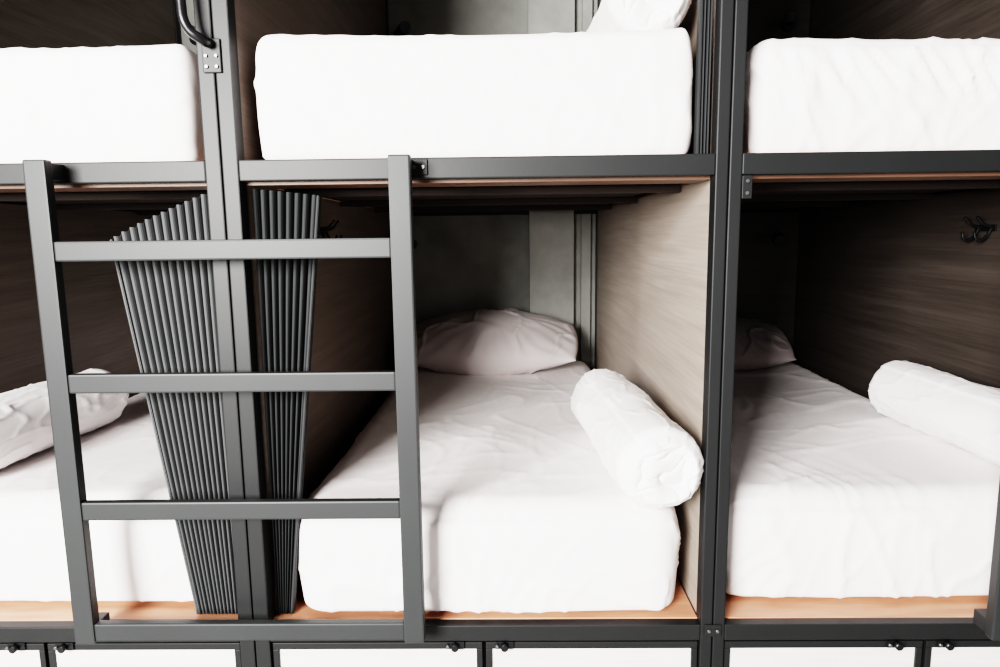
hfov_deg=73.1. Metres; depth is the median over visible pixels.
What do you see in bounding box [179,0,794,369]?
wall
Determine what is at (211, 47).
handle
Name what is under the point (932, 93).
mattress
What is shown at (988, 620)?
ladder
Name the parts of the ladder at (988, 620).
rail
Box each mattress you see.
[0,44,204,162]
[0,393,192,601]
[254,28,692,159]
[298,361,680,613]
[726,362,999,598]
[743,37,999,152]
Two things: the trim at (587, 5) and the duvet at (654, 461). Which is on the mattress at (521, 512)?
the duvet at (654, 461)
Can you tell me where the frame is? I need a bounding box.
[0,0,999,666]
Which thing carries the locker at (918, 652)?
on the floor
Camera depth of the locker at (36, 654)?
1.67 m
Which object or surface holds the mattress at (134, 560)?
on the frame
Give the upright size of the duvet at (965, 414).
0.206 m
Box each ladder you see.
[22,154,425,643]
[973,479,999,640]
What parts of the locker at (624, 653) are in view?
door frame, door frame, door panel, latch plate, latch knob, door frame, door frame, latch knob, latch plate, door panel, door frame, door frame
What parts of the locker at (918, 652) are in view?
door frame, door panel, door frame, latch plate, latch knob, door frame, door frame, latch plate, latch knob, door frame, door panel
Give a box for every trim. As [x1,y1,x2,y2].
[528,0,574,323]
[580,0,592,368]
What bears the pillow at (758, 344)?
on the mattress at (831, 495)
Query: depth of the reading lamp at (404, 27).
3.24 m
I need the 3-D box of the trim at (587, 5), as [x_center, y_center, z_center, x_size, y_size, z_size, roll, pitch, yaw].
[0.446,-0.565,3.505,0.050,3.000,0.030,-1,8,1]
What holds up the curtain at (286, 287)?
hanging from the frame
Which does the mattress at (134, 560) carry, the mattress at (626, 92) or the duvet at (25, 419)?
the duvet at (25, 419)
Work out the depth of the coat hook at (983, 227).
2.07 m
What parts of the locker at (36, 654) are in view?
latch knob, latch plate, door panel, door frame, door frame, door frame, latch knob, latch plate, door frame, door panel, door frame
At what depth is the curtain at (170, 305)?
1.60 m
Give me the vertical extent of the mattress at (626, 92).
0.290 m
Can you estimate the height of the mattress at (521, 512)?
0.298 m
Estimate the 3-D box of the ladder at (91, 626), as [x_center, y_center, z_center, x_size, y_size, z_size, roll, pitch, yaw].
[-0.588,0.170,1.523,0.815,1.100,0.073,-1,8,1]
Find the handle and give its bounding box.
[175,0,221,72]
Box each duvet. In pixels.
[0,369,128,468]
[571,369,703,508]
[586,0,691,31]
[868,360,999,465]
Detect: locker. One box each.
[0,642,241,666]
[273,640,697,666]
[723,639,999,666]
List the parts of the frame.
rail, rail, post, post, post, post, rail plate, rail, rail, rail, post, rail plate, post, post, rail plate, panel, rail, panel, rail, rail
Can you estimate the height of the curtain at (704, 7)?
1.044 m
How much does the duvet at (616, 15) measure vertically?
0.202 m
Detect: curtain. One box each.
[110,194,237,614]
[252,189,321,613]
[693,0,712,153]
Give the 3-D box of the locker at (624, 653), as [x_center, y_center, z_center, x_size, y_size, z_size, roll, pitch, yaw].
[-0.028,0.898,2.257,1.037,0.474,1.212,-1,8,1]
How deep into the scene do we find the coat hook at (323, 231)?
2.13 m
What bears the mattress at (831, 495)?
on the frame
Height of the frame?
2.730 m
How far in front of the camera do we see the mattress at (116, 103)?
1.53 m
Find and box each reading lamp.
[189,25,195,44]
[393,21,410,35]
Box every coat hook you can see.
[319,219,342,237]
[960,216,996,241]
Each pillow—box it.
[416,308,577,375]
[734,316,796,370]

